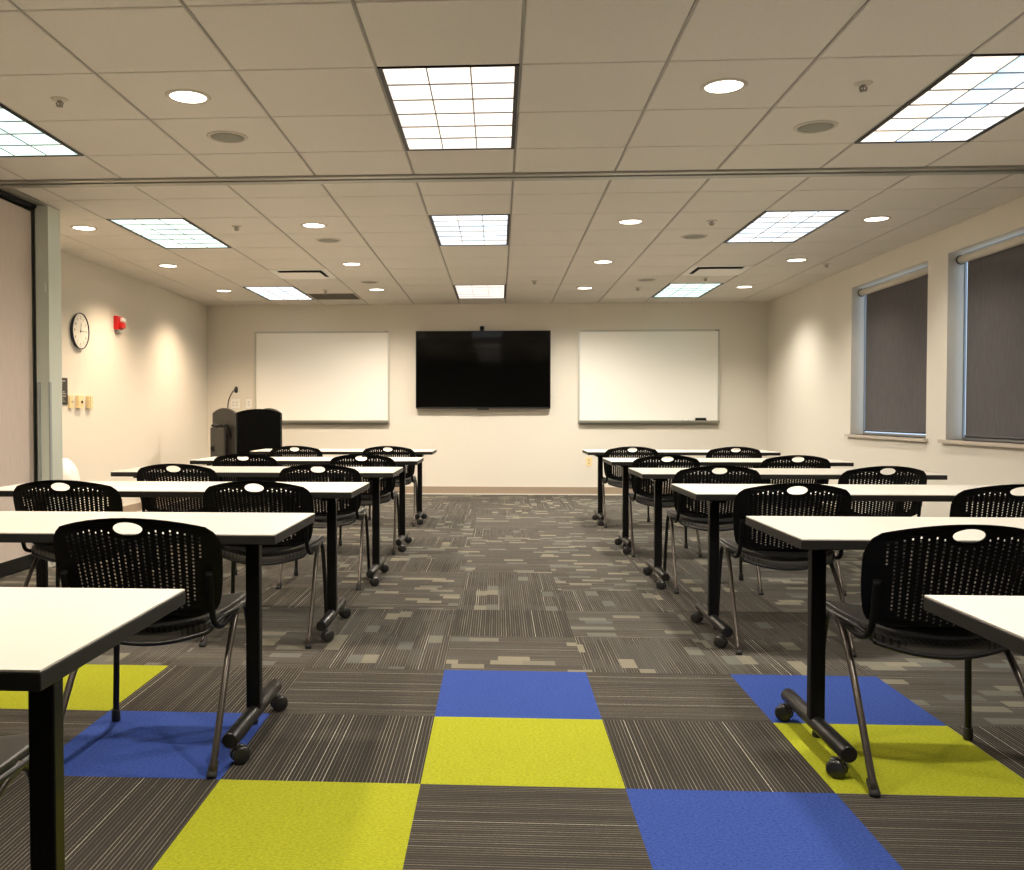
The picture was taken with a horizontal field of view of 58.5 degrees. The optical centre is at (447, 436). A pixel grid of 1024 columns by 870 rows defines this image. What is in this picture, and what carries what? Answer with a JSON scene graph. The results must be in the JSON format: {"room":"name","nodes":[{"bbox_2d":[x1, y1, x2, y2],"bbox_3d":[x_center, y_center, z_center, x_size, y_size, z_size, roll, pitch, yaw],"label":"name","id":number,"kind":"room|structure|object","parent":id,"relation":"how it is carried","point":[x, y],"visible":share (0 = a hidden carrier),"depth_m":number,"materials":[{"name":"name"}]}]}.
{"room":"classroom","nodes":[
{"label":"classroom","id":0,"kind":"room"},
{"bbox_2d":[61,251,207,511],"bbox_3d":[-3.745,-0.369,4.989,0.150,2.643,14.764,0,1,3],"label":"wall","id":1,"kind":"structure","parent":0,"point":[147,382],"depth_m":9.77,"materials":[{"name":"paint"}]},
{"bbox_2d":[0,188,59,210],"bbox_3d":[-3.225,-1.602,5.859,0.790,0.038,1.420,0,1,3],"label":"trim","id":2,"kind":"structure","parent":1,"relation":"attached to","point":[29,202],"depth_m":6.11,"materials":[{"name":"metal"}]},
{"bbox_2d":[0,196,34,576],"bbox_3d":[-2.989,-0.325,5.767,0.104,2.500,1.248,0,1,3],"label":"partition panel","id":3,"kind":"object","parent":2,"relation":"hanging from","point":[17,416],"visible":0.83,"depth_m":6.16,"materials":[{"name":"fabric"}]},
{"bbox_2d":[62,378,67,404],"bbox_3d":[-3.486,-0.412,8.227,0.011,0.244,0.190,0,1,3],"label":"plaque","id":4,"kind":"object","parent":1,"relation":"attached to","point":[64,380],"visible":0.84,"depth_m":8.27,"materials":[{"name":"grey"}]},
{"bbox_2d":[68,395,73,407],"bbox_3d":[-3.467,-0.323,8.379,0.032,0.120,0.070,0,1,3],"label":"wall control","id":5,"kind":"object","parent":1,"relation":"attached to","point":[70,397],"visible":1,"depth_m":8.35,"materials":[{"name":"brown plastic"}]},
{"bbox_2d":[70,313,89,348],"bbox_3d":[-3.456,-0.992,8.542,0.034,0.344,0.344,0,1,3],"label":"wall clock","id":6,"kind":"object","parent":1,"relation":"attached to","point":[79,326],"visible":1,"depth_m":8.52,"materials":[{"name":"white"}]},
{"bbox_2d":[76,395,83,407],"bbox_3d":[-3.450,-0.327,8.543,0.047,0.120,0.100,0,1,3],"label":"wall control","id":7,"kind":"object","parent":1,"relation":"attached to","point":[79,399],"visible":1,"depth_m":8.50,"materials":[{"name":"brown plastic"}]},
{"bbox_2d":[86,396,92,407],"bbox_3d":[-3.444,-0.332,8.748,0.036,0.120,0.085,0,1,3],"label":"wall control","id":8,"kind":"object","parent":1,"relation":"attached to","point":[89,399],"visible":1,"depth_m":8.71,"materials":[{"name":"brown plastic"}]},
{"bbox_2d":[113,316,125,333],"bbox_3d":[-3.383,-1.156,9.395,0.085,0.175,0.140,0,1,3],"label":"fire alarm","id":9,"kind":"object","parent":1,"relation":"attached to","point":[119,322],"visible":1,"depth_m":9.37,"materials":[{"name":"red plastic"}]},
{"bbox_2d":[103,498,177,511],"bbox_3d":[-3.660,0.899,5.016,0.020,0.105,14.764,0,1,3],"label":"baseboard","id":10,"kind":"structure","parent":1,"relation":"attached to","point":[137,507],"depth_m":9.85,"materials":[{"name":"plastic"}]},
{"bbox_2d":[207,302,767,486],"bbox_3d":[0.471,-0.550,12.222,7.870,2.643,0.150,0,1,3],"label":"wall","id":11,"kind":"structure","parent":0,"point":[474,447],"depth_m":12.14,"materials":[{"name":"paint"}]},
{"bbox_2d":[231,399,239,407],"bbox_3d":[-2.882,-0.446,12.330,0.118,0.120,0.008,0,1,3],"label":"outlet plate","id":12,"kind":"object","parent":11,"relation":"attached to","point":[235,403],"visible":1,"depth_m":12.33,"materials":[{"name":"white plastic"}]},
{"bbox_2d":[246,399,251,407],"bbox_3d":[-2.696,-0.446,12.320,0.076,0.120,0.008,0,1,3],"label":"outlet plate","id":13,"kind":"object","parent":11,"relation":"attached to","point":[248,401],"visible":1,"depth_m":12.32,"materials":[{"name":"white plastic"}]},
{"bbox_2d":[254,331,389,424],"bbox_3d":[-1.698,-0.789,12.220,1.830,1.256,0.079,0,1,3],"label":"whiteboard","id":14,"kind":"object","parent":11,"relation":"attached to","point":[310,377],"visible":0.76,"depth_m":12.24,"materials":[{"name":"white ceramic"}]},
{"bbox_2d":[282,420,388,424],"bbox_3d":[-1.698,-0.191,12.223,1.810,0.060,0.056,0,1,3],"label":"tray","id":15,"kind":"object","parent":14,"relation":"on","point":[284,422],"depth_m":12.20,"materials":[{"name":"silver metal"}]},
{"bbox_2d":[416,330,550,409],"bbox_3d":[0.466,-0.880,12.087,1.784,1.044,0.100,0,1,3],"label":"television","id":16,"kind":"object","parent":11,"relation":"attached to","point":[479,370],"visible":1,"depth_m":12.04,"materials":[{"name":"black"}]},
{"bbox_2d":[367,486,670,494],"bbox_3d":[0.466,0.721,12.169,7.470,0.105,0.020,0,1,3],"label":"baseboard","id":17,"kind":"structure","parent":11,"relation":"attached to","point":[408,489],"depth_m":12.14,"materials":[{"name":"plastic"}]},
{"bbox_2d":[586,457,591,465],"bbox_3d":[1.875,0.330,12.086,0.078,0.118,0.008,0,1,3],"label":"outlet plate","id":18,"kind":"object","parent":11,"relation":"attached to","point":[588,459],"visible":1,"depth_m":12.08,"materials":[{"name":"beige plastic"}]},
{"bbox_2d":[578,329,719,424],"bbox_3d":[2.646,-0.783,11.980,1.850,1.256,0.079,0,1,3],"label":"whiteboard","id":19,"kind":"object","parent":11,"relation":"attached to","point":[666,376],"visible":1,"depth_m":12.00,"materials":[{"name":"white ceramic"}]},
{"bbox_2d":[579,420,719,424],"bbox_3d":[2.645,-0.185,11.983,1.830,0.060,0.056,0,1,3],"label":"tray","id":20,"kind":"object","parent":19,"relation":"on","point":[582,422],"depth_m":11.97,"materials":[{"name":"silver metal"}]},
{"bbox_2d":[0,494,1023,869],"bbox_3d":[0.059,0.997,4.812,7.470,0.080,14.764,0,1,3],"label":"floor","id":21,"kind":"structure","parent":0,"point":[515,690],"depth_m":3.12,"materials":[{"name":"grey carpet"}]},
{"bbox_2d":[0,733,28,798],"bbox_3d":[-1.016,0.656,1.569,0.526,0.780,0.632,0,1,3],"label":"chair","id":22,"kind":"object","parent":21,"relation":"on","point":[14,749],"visible":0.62,"depth_m":1.68,"materials":[{"name":"black plastic"}]},
{"bbox_2d":[26,205,62,566],"bbox_3d":[-2.878,-0.350,6.464,0.198,2.531,0.195,0,1,3],"label":"trim","id":23,"kind":"structure","parent":21,"relation":"on","point":[45,219],"depth_m":6.39,"materials":[{"name":"grey"}]},
{"bbox_2d":[63,458,79,510],"bbox_3d":[-3.338,0.533,7.836,0.334,0.697,0.330,0,1,3],"label":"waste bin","id":24,"kind":"object","parent":21,"relation":"on","point":[70,471],"visible":0.11,"depth_m":7.78,"materials":[{"name":"white plastic"}]},
{"bbox_2d":[13,480,148,587],"bbox_3d":[-1.790,0.582,4.530,0.526,0.780,0.632,0,1,2],"label":"chair","id":25,"kind":"object","parent":21,"relation":"on","point":[45,551],"visible":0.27,"depth_m":4.26,"materials":[{"name":"black plastic"}]},
{"bbox_2d":[0,587,185,869],"bbox_3d":[-1.450,0.679,1.643,1.785,0.715,0.600,0,1,3],"label":"table","id":26,"kind":"object","parent":21,"relation":"on","point":[47,634],"visible":1,"depth_m":1.58,"materials":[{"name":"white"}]},
{"bbox_2d":[53,518,257,778],"bbox_3d":[-0.930,0.621,2.991,0.526,0.780,0.632,0,1,3],"label":"chair","id":27,"kind":"object","parent":21,"relation":"on","point":[200,614],"visible":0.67,"depth_m":2.75,"materials":[{"name":"black plastic"}]},
{"bbox_2d":[0,511,314,764],"bbox_3d":[-1.393,0.642,3.089,1.785,0.715,0.600,0,1,3],"label":"table","id":28,"kind":"object","parent":21,"relation":"on","point":[251,530],"visible":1,"depth_m":3.03,"materials":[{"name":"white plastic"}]},
{"bbox_2d":[0,481,369,641],"bbox_3d":[-1.322,0.605,4.587,1.785,0.715,0.600,0,1,3],"label":"table","id":29,"kind":"object","parent":21,"relation":"on","point":[330,492],"visible":0.46,"depth_m":4.53,"materials":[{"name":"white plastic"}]},
{"bbox_2d":[134,464,237,587],"bbox_3d":[-1.677,0.547,5.916,0.526,0.780,0.632,0,1,3],"label":"chair","id":30,"kind":"object","parent":21,"relation":"on","point":[210,474],"visible":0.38,"depth_m":5.66,"materials":[{"name":"black plastic"}]},
{"bbox_2d":[210,408,281,506],"bbox_3d":[-2.386,0.239,10.620,0.714,1.145,0.540,-1,2,-42],"label":"lectern","id":31,"kind":"object","parent":21,"relation":"on","point":[245,431],"visible":0.43,"depth_m":10.40,"materials":[{"name":"black wood"}]},
{"bbox_2d":[210,428,225,456],"bbox_3d":[-2.627,0.107,10.400,0.025,0.420,0.320,-1,2,-42],"label":"shelf","id":32,"kind":"object","parent":31,"relation":"attached to","point":[217,435],"depth_m":10.38,"materials":[{"name":"grey"}]},
{"bbox_2d":[227,386,237,407],"bbox_3d":[-2.524,-0.419,10.648,0.134,0.340,0.050,0,1,3],"label":"microphone","id":33,"kind":"object","parent":31,"relation":"on","point":[235,390],"visible":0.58,"depth_m":10.64,"materials":[{"name":"black metal"}]},
{"bbox_2d":[213,454,281,506],"bbox_3d":[-1.557,0.513,7.311,0.526,0.780,0.632,0,1,4],"label":"chair","id":34,"kind":"object","parent":21,"relation":"on","point":[252,457],"visible":0.2,"depth_m":7.04,"materials":[{"name":"black plastic"}]},
{"bbox_2d":[111,466,402,585],"bbox_3d":[-1.212,0.570,5.977,1.785,0.715,0.600,0,1,3],"label":"table","id":35,"kind":"object","parent":21,"relation":"on","point":[375,474],"visible":0.52,"depth_m":5.91,"materials":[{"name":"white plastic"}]},
{"bbox_2d":[199,481,326,648],"bbox_3d":[-0.874,0.583,4.480,0.526,0.780,0.632,0,1,3],"label":"chair","id":36,"kind":"object","parent":21,"relation":"on","point":[300,545],"visible":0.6,"depth_m":4.24,"materials":[{"name":"black plastic"}]},
{"bbox_2d":[270,446,322,504],"bbox_3d":[-1.463,0.469,9.068,0.526,0.780,0.632,0,1,3],"label":"chair","id":37,"kind":"object","parent":21,"relation":"on","point":[273,453],"visible":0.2,"depth_m":8.79,"materials":[{"name":"black plastic"}]},
{"bbox_2d":[190,457,423,551],"bbox_3d":[-1.110,0.535,7.373,1.785,0.715,0.600,0,1,3],"label":"table","id":38,"kind":"object","parent":21,"relation":"on","point":[403,462],"visible":0.56,"depth_m":7.24,"materials":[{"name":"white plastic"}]},
{"bbox_2d":[276,464,369,589],"bbox_3d":[-0.778,0.549,5.866,0.526,0.780,0.633,0,1,3],"label":"chair","id":39,"kind":"object","parent":21,"relation":"on","point":[349,513],"visible":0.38,"depth_m":5.63,"materials":[{"name":"black plastic"}]},
{"bbox_2d":[250,449,436,524],"bbox_3d":[-1.023,0.491,9.130,1.785,0.715,0.600,0,1,3],"label":"table","id":40,"kind":"object","parent":21,"relation":"on","point":[418,452],"visible":0.48,"depth_m":9.02,"materials":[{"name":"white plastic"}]},
{"bbox_2d":[329,454,398,554],"bbox_3d":[-0.647,0.514,7.261,0.526,0.780,0.632,0,1,3],"label":"chair","id":41,"kind":"object","parent":21,"relation":"on","point":[387,493],"visible":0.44,"depth_m":7.03,"materials":[{"name":"black plastic"}]},
{"bbox_2d":[362,446,417,525],"bbox_3d":[-0.559,0.470,9.018,0.526,0.780,0.633,0,1,3],"label":"chair","id":42,"kind":"object","parent":21,"relation":"on","point":[410,469],"visible":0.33,"depth_m":8.77,"materials":[{"name":"black plastic"}]},
{"bbox_2d":[598,446,657,527],"bbox_3d":[1.750,0.473,8.885,0.526,0.780,0.632,0,1,2],"label":"chair","id":43,"kind":"object","parent":21,"relation":"on","point":[611,479],"visible":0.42,"depth_m":8.65,"materials":[{"name":"black plastic"}]},
{"bbox_2d":[623,455,701,557],"bbox_3d":[1.660,0.517,7.123,0.526,0.780,0.633,0,1,3],"label":"chair","id":44,"kind":"object","parent":21,"relation":"on","point":[640,495],"visible":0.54,"depth_m":6.90,"materials":[{"name":"black plastic"}]},
{"bbox_2d":[582,449,780,525],"bbox_3d":[2.255,0.496,8.939,1.803,0.715,0.600,0,1,3],"label":"table","id":45,"kind":"object","parent":21,"relation":"on","point":[598,453],"visible":0.47,"depth_m":8.80,"materials":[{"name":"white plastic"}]},
{"bbox_2d":[663,465,763,594],"bbox_3d":[1.641,0.552,5.722,0.526,0.780,0.632,0,1,4],"label":"chair","id":46,"kind":"object","parent":21,"relation":"on","point":[686,517],"visible":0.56,"depth_m":5.50,"materials":[{"name":"black plastic"}]},
{"bbox_2d":[603,458,853,553],"bbox_3d":[2.162,0.540,7.182,1.803,0.715,0.600,0,1,3],"label":"table","id":47,"kind":"object","parent":21,"relation":"on","point":[624,463],"visible":0.52,"depth_m":7.12,"materials":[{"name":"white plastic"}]},
{"bbox_2d":[697,447,760,512],"bbox_3d":[2.709,0.475,8.832,0.526,0.780,0.633,0,1,2],"label":"chair","id":48,"kind":"object","parent":21,"relation":"on","point":[720,451],"visible":0.16,"depth_m":8.55,"materials":[{"name":"black plastic"}]},
{"bbox_2d":[713,483,856,656],"bbox_3d":[1.573,0.587,4.340,0.526,0.780,0.632,0,1,4],"label":"chair","id":49,"kind":"object","parent":21,"relation":"on","point":[781,555],"visible":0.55,"depth_m":4.12,"materials":[{"name":"black plastic"}]},
{"bbox_2d":[628,468,946,591],"bbox_3d":[2.097,0.575,5.784,1.803,0.715,0.600,0,1,3],"label":"table","id":50,"kind":"object","parent":21,"relation":"on","point":[657,475],"visible":0.51,"depth_m":5.73,"materials":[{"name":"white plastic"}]},
{"bbox_2d":[757,455,830,541],"bbox_3d":[2.628,0.519,7.070,0.526,0.780,0.632,0,1,4],"label":"chair","id":51,"kind":"object","parent":21,"relation":"on","point":[764,464],"visible":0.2,"depth_m":6.80,"materials":[{"name":"black plastic"}]},
{"bbox_2d":[671,484,1023,647],"bbox_3d":[2.045,0.610,4.391,1.803,0.715,0.600,0,1,3],"label":"table","id":52,"kind":"object","parent":21,"relation":"on","point":[714,494],"visible":0.73,"depth_m":4.41,"materials":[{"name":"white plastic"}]},
{"bbox_2d":[817,466,930,595],"bbox_3d":[2.606,0.554,5.669,0.526,0.780,0.632,0,1,2],"label":"chair","id":53,"kind":"object","parent":21,"relation":"on","point":[914,508],"visible":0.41,"depth_m":5.42,"materials":[{"name":"black plastic"}]},
{"bbox_2d":[746,516,1023,778],"bbox_3d":[1.941,0.647,2.894,1.803,0.715,0.600,0,1,3],"label":"table","id":54,"kind":"object","parent":21,"relation":"on","point":[817,535],"visible":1,"depth_m":2.92,"materials":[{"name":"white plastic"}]},
{"bbox_2d":[812,524,1023,797],"bbox_3d":[1.467,0.625,2.834,0.526,0.780,0.632,0,1,3],"label":"chair","id":55,"kind":"object","parent":21,"relation":"on","point":[904,628],"visible":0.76,"depth_m":2.61,"materials":[{"name":"black plastic"}]},
{"bbox_2d":[913,484,1023,604],"bbox_3d":[2.522,0.589,4.277,0.526,0.780,0.632,0,1,4],"label":"chair","id":56,"kind":"object","parent":21,"relation":"on","point":[959,502],"visible":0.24,"depth_m":4.01,"materials":[{"name":"black plastic"}]},
{"bbox_2d":[924,595,1023,655],"bbox_3d":[1.836,0.683,1.484,1.803,0.715,0.600,0,1,3],"label":"table","id":57,"kind":"object","parent":21,"relation":"on","point":[998,619],"visible":1,"depth_m":1.67,"materials":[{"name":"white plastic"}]},
{"bbox_2d":[0,0,1023,305],"bbox_3d":[0.059,-1.660,4.746,7.670,0.150,14.964,0,1,3],"label":"ceiling","id":58,"kind":"structure","parent":0,"point":[604,85],"depth_m":4.81,"materials":[{"name":"tile"}]},
{"bbox_2d":[0,103,83,156],"bbox_3d":[-2.400,-1.583,4.577,0.602,0.011,1.211,0,1,3],"label":"recessed light","id":59,"kind":"object","parent":58,"relation":"in","point":[19,137],"visible":1,"depth_m":4.89,"materials":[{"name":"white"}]},
{"bbox_2d":[50,96,68,107],"bbox_3d":[-1.808,-1.556,4.240,0.080,0.038,0.080,0,1,3],"label":"sprinkler","id":60,"kind":"object","parent":58,"relation":"attached to","point":[57,99],"visible":1,"depth_m":4.23,"materials":[{"name":"beige"}]},
{"bbox_2d":[70,225,97,230],"bbox_3d":[-2.867,-1.645,7.173,0.208,0.010,0.208,0,1,3],"label":"recessed light","id":61,"kind":"object","parent":58,"relation":"in","point":[76,227],"visible":1,"depth_m":7.17,"materials":[{"name":"beige"}]},
{"bbox_2d":[157,264,178,267],"bbox_3d":[-2.767,-1.690,8.999,0.208,0.010,0.208,0,1,3],"label":"recessed light","id":62,"kind":"object","parent":58,"relation":"in","point":[159,265],"visible":1,"depth_m":8.98,"materials":[{"name":"beige"}]},
{"bbox_2d":[106,218,231,248],"bbox_3d":[-2.242,-1.655,7.444,0.602,0.011,1.211,0,1,3],"label":"recessed light","id":63,"kind":"object","parent":58,"relation":"in","point":[167,233],"visible":1,"depth_m":7.37,"materials":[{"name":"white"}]},
{"bbox_2d":[165,89,210,104],"bbox_3d":[-1.200,-1.571,4.206,0.208,0.010,0.208,0,1,3],"label":"recessed light","id":64,"kind":"object","parent":58,"relation":"in","point":[183,96],"visible":1,"depth_m":4.20,"materials":[{"name":"beige glass"}]},
{"bbox_2d":[215,289,231,291],"bbox_3d":[-2.666,-1.736,10.824,0.208,0.010,0.208,0,1,3],"label":"recessed light","id":65,"kind":"object","parent":58,"relation":"in","point":[221,290],"visible":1,"depth_m":10.80,"materials":[{"name":"beige"}]},
{"bbox_2d":[206,130,247,142],"bbox_3d":[-1.166,-1.585,4.814,0.216,0.009,0.216,0,1,3],"label":"ceiling speaker","id":66,"kind":"object","parent":58,"relation":"attached to","point":[222,136],"visible":1,"depth_m":4.80,"materials":[{"name":"beige metal"}]},
{"bbox_2d":[210,133,243,141],"bbox_3d":[-1.166,-1.585,4.814,0.176,0.009,0.176,0,1,3],"label":"grille","id":67,"kind":"object","parent":66,"relation":"attached to","point":[218,137],"depth_m":4.81,"materials":[{"name":"grey metal"}]},
{"bbox_2d":[232,225,241,230],"bbox_3d":[-1.650,-1.627,7.106,0.080,0.038,0.080,0,1,3],"label":"sprinkler","id":68,"kind":"object","parent":58,"relation":"attached to","point":[234,226],"visible":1,"depth_m":7.10,"materials":[{"name":"beige metal"}]},
{"bbox_2d":[243,286,314,299],"bbox_3d":[-2.040,-1.746,11.095,0.602,0.011,1.211,0,1,3],"label":"recessed light","id":69,"kind":"object","parent":58,"relation":"in","point":[286,292],"visible":1,"depth_m":11.08,"materials":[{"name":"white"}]},
{"bbox_2d":[268,269,335,278],"bbox_3d":[-1.516,-1.698,9.540,0.602,0.030,0.602,0,1,3],"label":"ceiling vent","id":70,"kind":"object","parent":58,"relation":"in","point":[284,273],"visible":1,"depth_m":9.43,"materials":[{"name":"white plastic"}]},
{"bbox_2d":[300,222,326,227],"bbox_3d":[-1.041,-1.642,7.072,0.208,0.010,0.208,0,1,3],"label":"recessed light","id":71,"kind":"object","parent":58,"relation":"in","point":[307,225],"visible":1,"depth_m":7.07,"materials":[{"name":"beige"}]},
{"bbox_2d":[316,238,340,242],"bbox_3d":[-1.008,-1.657,7.681,0.216,0.009,0.216,0,1,3],"label":"ceiling speaker","id":72,"kind":"object","parent":58,"relation":"attached to","point":[323,240],"visible":1,"depth_m":7.67,"materials":[{"name":"grey"}]},
{"bbox_2d":[318,239,338,241],"bbox_3d":[-1.008,-1.657,7.681,0.176,0.009,0.176,0,1,3],"label":"grille","id":73,"kind":"object","parent":72,"relation":"attached to","point":[319,240],"depth_m":7.67,"materials":[{"name":"grey metal"}]},
{"bbox_2d":[306,293,361,299],"bbox_3d":[-1.415,-1.753,11.365,0.602,0.011,0.602,0,1,3],"label":"ceiling vent","id":74,"kind":"object","parent":58,"relation":"in","point":[317,296],"visible":1,"depth_m":11.35,"materials":[{"name":"beige metal"}]},
{"bbox_2d":[341,262,361,265],"bbox_3d":[-0.940,-1.688,8.898,0.208,0.010,0.208,0,1,3],"label":"recessed light","id":75,"kind":"object","parent":58,"relation":"in","point":[345,263],"visible":1,"depth_m":8.89,"materials":[{"name":"beige"}]},
{"bbox_2d":[360,281,378,283],"bbox_3d":[-0.873,-1.718,10.115,0.216,0.009,0.216,0,1,3],"label":"ceiling speaker","id":76,"kind":"object","parent":58,"relation":"attached to","point":[365,282],"visible":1,"depth_m":10.11,"materials":[{"name":"grey"}]},
{"bbox_2d":[368,288,384,290],"bbox_3d":[-0.840,-1.734,10.723,0.208,0.010,0.208,0,1,3],"label":"recessed light","id":77,"kind":"object","parent":58,"relation":"in","point":[371,289],"visible":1,"depth_m":10.71,"materials":[{"name":"beige"}]},
{"bbox_2d":[377,63,519,150],"bbox_3d":[0.034,-1.580,4.443,0.602,0.011,1.211,0,1,3],"label":"recessed light","id":78,"kind":"object","parent":58,"relation":"in","point":[438,107],"visible":1,"depth_m":4.33,"materials":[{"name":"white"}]},
{"bbox_2d":[429,214,509,245],"bbox_3d":[0.193,-1.652,7.309,0.602,0.011,1.211,0,1,3],"label":"recessed light","id":79,"kind":"object","parent":58,"relation":"in","point":[480,229],"visible":1,"depth_m":7.25,"materials":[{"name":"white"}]},
{"bbox_2d":[453,285,505,298],"bbox_3d":[0.395,-1.743,10.960,0.602,0.011,1.211,0,1,3],"label":"recessed light","id":80,"kind":"object","parent":58,"relation":"in","point":[462,291],"visible":1,"depth_m":10.92,"materials":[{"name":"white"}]},
{"bbox_2d":[0,165,1023,187],"bbox_3d":[0.108,-1.604,5.629,7.470,0.022,0.160,0,1,3],"label":"ceiling track","id":81,"kind":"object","parent":58,"relation":"attached to","point":[992,169],"depth_m":5.60,"materials":[{"name":"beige metal"}]},
{"bbox_2d":[576,287,593,288],"bbox_3d":[1.595,-1.730,10.589,0.208,0.010,0.208,0,1,3],"label":"recessed light","id":82,"kind":"object","parent":58,"relation":"in","point":[577,287],"visible":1,"depth_m":10.57,"materials":[{"name":"beige"}]},
{"bbox_2d":[592,260,613,263],"bbox_3d":[1.494,-1.685,8.763,0.208,0.010,0.208,0,1,3],"label":"recessed light","id":83,"kind":"object","parent":58,"relation":"in","point":[596,261],"visible":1,"depth_m":8.74,"materials":[{"name":"beige"}]},
{"bbox_2d":[617,219,643,224],"bbox_3d":[1.393,-1.639,6.938,0.208,0.010,0.208,0,1,3],"label":"recessed light","id":84,"kind":"object","parent":58,"relation":"in","point":[624,221],"visible":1,"depth_m":6.93,"materials":[{"name":"beige glass"}]},
{"bbox_2d":[637,278,655,281],"bbox_3d":[2.170,-1.714,9.947,0.216,0.009,0.216,0,1,3],"label":"ceiling speaker","id":85,"kind":"object","parent":58,"relation":"attached to","point":[644,279],"visible":1,"depth_m":9.90,"materials":[{"name":"grey"}]},
{"bbox_2d":[652,283,723,297],"bbox_3d":[2.829,-1.740,10.826,0.602,0.011,1.211,0,1,3],"label":"recessed light","id":86,"kind":"object","parent":58,"relation":"in","point":[672,289],"visible":1,"depth_m":10.76,"materials":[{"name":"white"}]},
{"bbox_2d":[681,234,707,238],"bbox_3d":[2.036,-1.653,7.513,0.216,0.009,0.216,0,1,3],"label":"ceiling speaker","id":87,"kind":"object","parent":58,"relation":"attached to","point":[689,236],"visible":1,"depth_m":7.49,"materials":[{"name":"grey"}]},
{"bbox_2d":[684,235,704,238],"bbox_3d":[2.036,-1.653,7.513,0.176,0.009,0.176,0,1,3],"label":"grille","id":88,"kind":"object","parent":87,"relation":"attached to","point":[685,236],"depth_m":7.50,"materials":[{"name":"grey metal"}]},
{"bbox_2d":[707,220,716,225],"bbox_3d":[2.002,-1.622,6.905,0.080,0.038,0.080,0,1,3],"label":"sprinkler","id":89,"kind":"object","parent":58,"relation":"attached to","point":[710,221],"visible":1,"depth_m":6.90,"materials":[{"name":"beige metal"}]},
{"bbox_2d":[681,265,753,275],"bbox_3d":[2.745,-1.692,9.305,0.602,0.030,0.602,0,1,3],"label":"ceiling vent","id":90,"kind":"object","parent":58,"relation":"in","point":[735,269],"visible":1,"depth_m":9.22,"materials":[{"name":"white plastic"}]},
{"bbox_2d":[700,78,747,94],"bbox_3d":[1.235,-1.567,4.071,0.208,0.010,0.208,0,1,3],"label":"recessed light","id":91,"kind":"object","parent":58,"relation":"in","point":[721,86],"visible":1,"depth_m":4.07,"materials":[{"name":"beige glass"}]},
{"bbox_2d":[736,285,753,287],"bbox_3d":[3.421,-1.728,10.488,0.208,0.010,0.208,0,1,3],"label":"recessed light","id":92,"kind":"object","parent":58,"relation":"in","point":[746,286],"visible":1,"depth_m":10.46,"materials":[{"name":"beige"}]},
{"bbox_2d":[723,210,849,242],"bbox_3d":[2.627,-1.648,7.175,0.602,0.011,1.211,0,1,3],"label":"recessed light","id":93,"kind":"object","parent":58,"relation":"in","point":[769,226],"visible":1,"depth_m":7.10,"materials":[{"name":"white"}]},
{"bbox_2d":[785,258,807,261],"bbox_3d":[3.320,-1.682,8.662,0.208,0.010,0.208,0,1,3],"label":"recessed light","id":94,"kind":"object","parent":58,"relation":"in","point":[793,259],"visible":1,"depth_m":8.66,"materials":[{"name":"beige"}]},
{"bbox_2d":[793,120,837,133],"bbox_3d":[1.877,-1.581,4.646,0.216,0.009,0.216,0,1,3],"label":"ceiling speaker","id":95,"kind":"object","parent":58,"relation":"attached to","point":[817,126],"visible":1,"depth_m":4.63,"materials":[{"name":"grey metal"}]},
{"bbox_2d":[797,122,833,131],"bbox_3d":[1.877,-1.581,4.646,0.176,0.009,0.176,0,1,3],"label":"grille","id":96,"kind":"object","parent":95,"relation":"attached to","point":[806,126],"depth_m":4.64,"materials":[{"name":"grey metal"}]},
{"bbox_2d":[853,80,872,92],"bbox_3d":[1.844,-1.550,4.038,0.080,0.038,0.080,0,1,3],"label":"sprinkler","id":97,"kind":"object","parent":58,"relation":"attached to","point":[863,84],"visible":1,"depth_m":4.03,"materials":[{"name":"beige"}]},
{"bbox_2d":[861,216,891,221],"bbox_3d":[3.219,-1.636,6.837,0.208,0.010,0.208,0,1,3],"label":"recessed light","id":98,"kind":"object","parent":58,"relation":"in","point":[873,218],"visible":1,"depth_m":6.82,"materials":[{"name":"beige glass"}]},
{"bbox_2d":[854,53,1023,143],"bbox_3d":[2.469,-1.577,4.308,0.602,0.011,1.211,0,1,3],"label":"recessed light","id":99,"kind":"object","parent":58,"relation":"in","point":[981,92],"visible":1,"depth_m":4.33,"materials":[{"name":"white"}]},
{"bbox_2d":[767,196,1023,517],"bbox_3d":[3.854,-0.359,4.569,0.132,2.643,14.764,0,1,3],"label":"wall","id":100,"kind":"structure","parent":0,"point":[816,330],"depth_m":8.66,"materials":[{"name":"paint"}]},
{"bbox_2d":[844,266,927,441],"bbox_3d":[4.051,-0.724,8.316,0.180,1.491,1.715,0,1,3],"label":"window","id":101,"kind":"structure","parent":100,"relation":"in","point":[872,435],"depth_m":8.64,"materials":[{"name":"grey"}]},
{"bbox_2d":[858,267,927,433],"bbox_3d":[4.084,-0.744,8.304,0.078,1.416,1.583,0,1,3],"label":"roller blind","id":102,"kind":"object","parent":101,"relation":"attached to","point":[896,308],"visible":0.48,"depth_m":8.32,"materials":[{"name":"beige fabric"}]},
{"bbox_2d":[937,233,1023,448],"bbox_3d":[3.943,-0.675,6.370,0.180,1.491,1.715,0,1,3],"label":"window","id":103,"kind":"structure","parent":100,"relation":"in","point":[965,441],"depth_m":7.11,"materials":[{"name":"grey"}]},
{"bbox_2d":[956,234,1023,439],"bbox_3d":[3.977,-0.689,6.358,0.078,1.428,1.583,0,1,3],"label":"roller blind","id":104,"kind":"object","parent":103,"relation":"attached to","point":[995,288],"visible":1,"depth_m":6.67,"materials":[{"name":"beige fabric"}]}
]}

